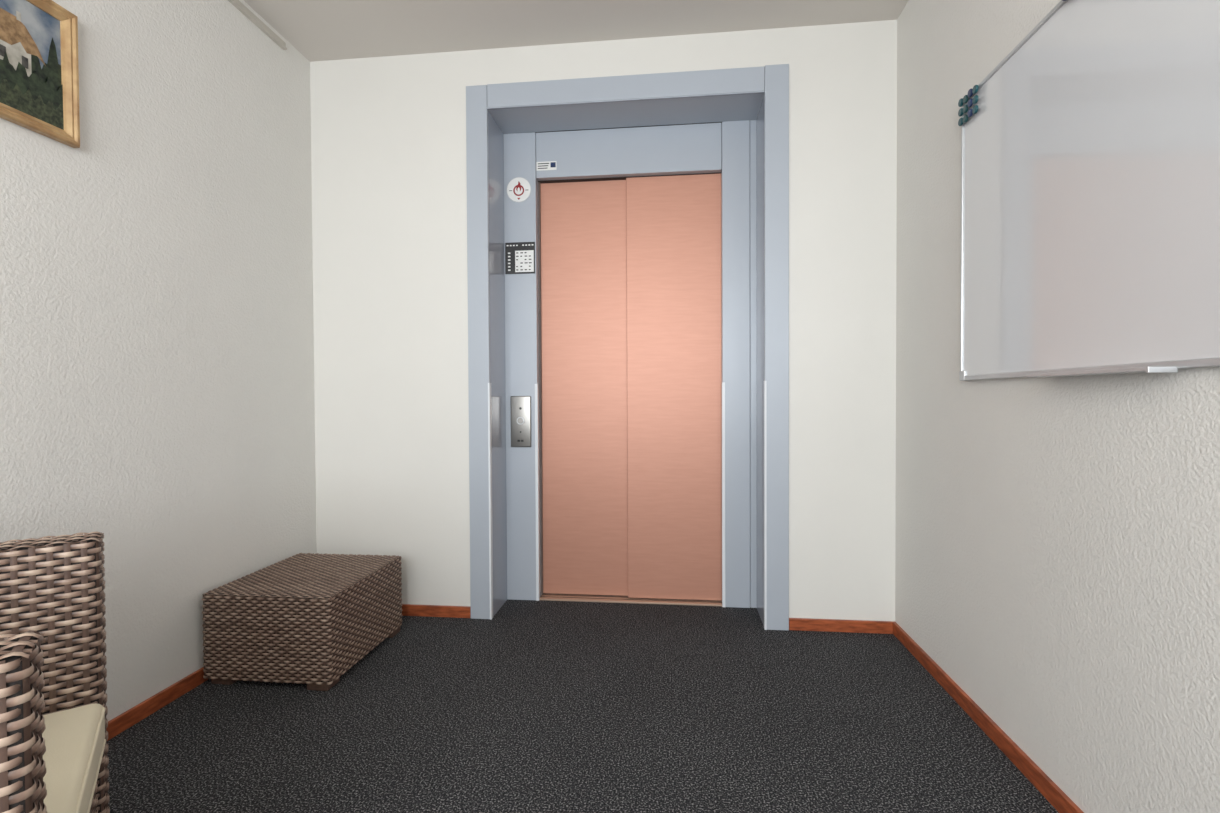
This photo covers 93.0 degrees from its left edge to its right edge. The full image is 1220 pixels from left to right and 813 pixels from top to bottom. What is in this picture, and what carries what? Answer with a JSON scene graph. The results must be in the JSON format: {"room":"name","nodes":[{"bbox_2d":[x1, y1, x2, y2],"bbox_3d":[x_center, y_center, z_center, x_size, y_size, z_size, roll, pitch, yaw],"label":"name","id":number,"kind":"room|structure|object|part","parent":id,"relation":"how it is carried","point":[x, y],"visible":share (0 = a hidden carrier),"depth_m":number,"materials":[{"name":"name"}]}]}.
{"room":"elevator lobby","nodes":[
{"label":"elevator lobby","id":0,"kind":"room"},
{"bbox_2d":[0,0,316,720],"bbox_3d":[-1.691,-0.274,0.363,0.120,2.552,4.940,0,1,6],"label":"wall","id":1,"kind":"structure","parent":0,"point":[157,395],"depth_m":1.89,"materials":[{"name":"white paint"}]},
{"bbox_2d":[0,0,79,147],"bbox_3d":[-1.510,-0.897,1.365,0.024,0.362,0.492,0,1,6],"label":"framed painting","id":2,"kind":"object","parent":1,"relation":"attached to","point":[39,67],"visible":1,"depth_m":1.52,"materials":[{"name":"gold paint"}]},
{"bbox_3d":[-1.509,-0.733,1.367,0.024,0.034,0.492,0,1,6],"label":"rail","id":3,"kind":"part","parent":2,"relation":"part of","materials":[{"name":"gold metal"}]},
{"bbox_3d":[-1.510,-1.061,1.362,0.024,0.034,0.492,0,1,6],"label":"rail","id":4,"kind":"part","parent":2,"relation":"part of","materials":[{"name":"gold metal"}]},
{"bbox_3d":[-1.485,-0.901,1.592,0.024,0.362,0.034,0,1,6],"label":"rail","id":5,"kind":"part","parent":2,"relation":"part of","materials":[{"name":"gold metal"}]},
{"bbox_2d":[106,667,207,740],"bbox_3d":[-1.618,0.977,0.377,0.013,0.050,4.700,0,1,6],"label":"baseboard","id":6,"kind":"structure","parent":1,"relation":"attached to","point":[132,716],"depth_m":1.84,"materials":[{"name":"brown wood"}]},
{"bbox_2d":[228,0,285,49],"bbox_3d":[-1.560,-1.520,0.989,0.012,0.030,3.015,0,1,6],"label":"rail","id":7,"kind":"object","parent":1,"relation":"attached to","point":[244,7],"visible":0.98,"depth_m":2.32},
{"bbox_2d":[231,0,286,49],"bbox_3d":[-1.551,-1.509,0.988,0.006,0.007,3.015,0,1,6],"label":"rail lip","id":8,"kind":"object","parent":7,"relation":"attached to","point":[233,1],"depth_m":2.32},
{"bbox_2d":[244,0,908,61],"bbox_3d":[-0.329,-1.607,0.408,2.826,0.100,5.370,0,1,6],"label":"ceiling","id":9,"kind":"structure","parent":0,"point":[320,30],"depth_m":2.38,"materials":[{"name":"white paint"}]},
{"bbox_2d":[107,599,1058,812],"bbox_3d":[-0.316,1.044,0.453,2.826,0.100,5.370,0,1,6],"label":"floor","id":10,"kind":"structure","parent":0,"point":[541,706],"depth_m":1.73,"materials":[{"name":"grey carpet"}]},
{"bbox_2d":[0,531,109,812],"bbox_3d":[-1.047,0.612,0.696,0.630,0.763,0.695,-1,1,-36],"label":"wicker armchair","id":11,"kind":"object","parent":10,"relation":"on","point":[54,758],"visible":1,"depth_m":1.02,"materials":[{"name":"brown wicker"}]},
{"bbox_3d":[-0.870,0.618,0.451,0.612,0.714,0.077,-1,1,-36],"label":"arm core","id":12,"kind":"part","parent":11,"relation":"part of","materials":[{"name":"wicker"}]},
{"bbox_3d":[-0.870,0.613,0.451,0.625,0.717,0.090,-1,1,-36],"label":"arm weave","id":13,"kind":"part","parent":11,"relation":"part of","materials":[{"name":"wicker"}]},
{"bbox_2d":[42,703,104,812],"bbox_3d":[-1.009,0.594,0.724,0.530,0.083,0.514,-1,1,-36],"label":"seat cushion","id":14,"kind":"object","parent":11,"relation":"on","point":[74,733],"depth_m":0.93,"materials":[{"name":"beige fabric"}]},
{"bbox_2d":[202,553,401,690],"bbox_3d":[-1.157,0.805,2.254,0.477,0.324,0.537,0,1,6],"label":"wicker ottoman","id":15,"kind":"object","parent":10,"relation":"on","point":[303,618],"visible":1,"depth_m":2.01,"materials":[{"name":"brown wicker"}]},
{"bbox_2d":[310,20,896,620],"bbox_3d":[-0.086,-0.320,2.613,2.586,2.552,0.120,0,1,6],"label":"wall","id":16,"kind":"structure","parent":0,"point":[389,162],"depth_m":2.61,"materials":[{"name":"paint"}]},
{"bbox_2d":[402,604,470,617],"bbox_3d":[-0.996,0.935,2.666,0.732,0.050,0.013,0,1,6],"label":"baseboard","id":17,"kind":"structure","parent":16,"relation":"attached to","point":[407,609],"depth_m":2.64,"materials":[{"name":"brown wood"}]},
{"bbox_2d":[466,64,788,629],"bbox_3d":[0.082,-0.318,2.726,1.401,2.542,0.419,0,1,6],"label":"entrance","id":18,"kind":"object","parent":16,"relation":"attached to","point":[647,339],"visible":0.99,"depth_m":2.79,"materials":[{"name":"blue paint"}]},
{"bbox_3d":[-0.588,-0.234,2.600,0.096,2.386,0.016,0,1,6],"label":"casing leg","id":19,"kind":"part","parent":18,"relation":"part of","materials":[{"name":"blue paint"}]},
{"bbox_3d":[-0.540,0.426,2.597,0.008,1.065,0.003,0,1,6],"label":"guard casing","id":20,"kind":"part","parent":18,"relation":"part of","materials":[{"name":"white plastic"}]},
{"bbox_2d":[506,177,530,201],"bbox_3d":[-0.444,-1.056,2.818,0.122,0.122,0.004,0,1,6],"label":"safety sign","id":21,"kind":"object","parent":18,"relation":"attached to","point":[518,188],"visible":1,"depth_m":2.82,"materials":[{"name":"white plastic"}]},
{"bbox_2d":[505,242,534,273],"bbox_3d":[-0.439,-0.724,2.823,0.148,0.153,0.004,0,1,6],"label":"placard","id":22,"kind":"object","parent":18,"relation":"attached to","point":[519,256],"visible":1,"depth_m":2.82,"materials":[{"name":"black plastic"}]},
{"bbox_2d":[510,396,530,446],"bbox_3d":[-0.436,0.074,2.830,0.102,0.251,0.018,0,1,6],"label":"panel","id":23,"kind":"object","parent":18,"relation":"attached to","point":[520,405],"visible":1,"depth_m":2.83,"materials":[{"name":"silver metal"}]},
{"bbox_2d":[536,161,556,170],"bbox_3d":[-0.308,-1.167,2.808,0.099,0.042,0.003,0,1,6],"label":"inspection sticker","id":24,"kind":"object","parent":18,"relation":"attached to","point":[548,165],"visible":1,"depth_m":2.81,"materials":[{"name":"white paper"}]},
{"bbox_3d":[-0.136,-0.102,2.886,0.483,2.083,0.022,0,1,6],"label":"door panel","id":25,"kind":"part","parent":18,"relation":"part of","materials":[{"name":"orange metal"}]},
{"bbox_3d":[0.099,0.947,2.858,0.911,0.008,0.116,0,1,6],"label":"sill","id":26,"kind":"part","parent":18,"relation":"part of","materials":[{"name":"beige metal"}]},
{"bbox_3d":[0.325,-0.103,2.812,0.485,2.083,0.022,0,1,6],"label":"door panel","id":27,"kind":"part","parent":18,"relation":"part of","materials":[{"name":"orange metal"}]},
{"bbox_3d":[0.663,0.423,2.466,0.008,1.065,0.003,0,1,6],"label":"guard casing","id":28,"kind":"part","parent":18,"relation":"part of","materials":[{"name":"white plastic"}]},
{"bbox_3d":[0.708,-0.241,2.459,0.099,2.392,0.016,0,1,6],"label":"casing leg","id":29,"kind":"part","parent":18,"relation":"part of","materials":[{"name":"blue paint"}]},
{"bbox_2d":[789,618,892,633],"bbox_3d":[0.976,0.929,2.452,0.423,0.050,0.013,0,1,6],"label":"baseboard","id":30,"kind":"object","parent":16,"relation":"attached to","point":[801,624],"visible":1,"depth_m":2.45,"materials":[{"name":"brown wood"}]},
{"bbox_2d":[895,0,1219,812],"bbox_3d":[1.000,-0.282,0.071,0.120,2.552,4.940,0,1,6],"label":"wall","id":31,"kind":"structure","parent":0,"point":[1057,539],"depth_m":1.44,"materials":[{"name":"white paint"}]},
{"bbox_2d":[892,621,1083,812],"bbox_3d":[0.940,0.969,0.099,0.013,0.050,4.700,0,1,6],"label":"baseboard","id":32,"kind":"structure","parent":31,"relation":"attached to","point":[1056,797],"depth_m":1.66,"materials":[{"name":"brown wood"}]},
{"bbox_2d":[959,0,1219,380],"bbox_3d":[1.016,-0.505,1.091,0.067,0.886,1.498,0,1,6],"label":"whiteboard","id":33,"kind":"object","parent":31,"relation":"attached to","point":[1090,152],"visible":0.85,"depth_m":1.24,"materials":[{"name":"ceramic"}]},
{"bbox_3d":[1.119,-0.521,1.827,0.020,0.878,0.009,0,1,6],"label":"frame","id":34,"kind":"part","parent":33,"relation":"part of","materials":[{"name":"metal"}]},
{"bbox_2d":[958,85,978,125],"bbox_3d":[1.095,-0.919,1.771,0.008,0.088,0.111,0,1,6],"label":"cluster","id":35,"kind":"object","parent":33,"relation":"attached to","point":[974,90],"visible":1,"depth_m":1.76,"materials":[{"name":"teal"}]},
{"bbox_3d":[1.037,-0.942,1.080,0.020,0.010,1.497,0,1,6],"label":"frame","id":36,"kind":"part","parent":33,"relation":"part of","materials":[{"name":"metal"}]},
{"bbox_2d":[1027,367,1145,376],"bbox_3d":[1.023,-0.072,1.234,0.049,0.008,0.360,0,1,6],"label":"tray","id":37,"kind":"object","parent":33,"relation":"on","point":[1055,371],"depth_m":1.25,"materials":[{"name":"metal"}]},
{"bbox_3d":[1.041,-0.077,1.095,0.020,0.015,1.497,0,1,6],"label":"frame","id":38,"kind":"part","parent":33,"relation":"part of","materials":[{"name":"metal"}]}
]}

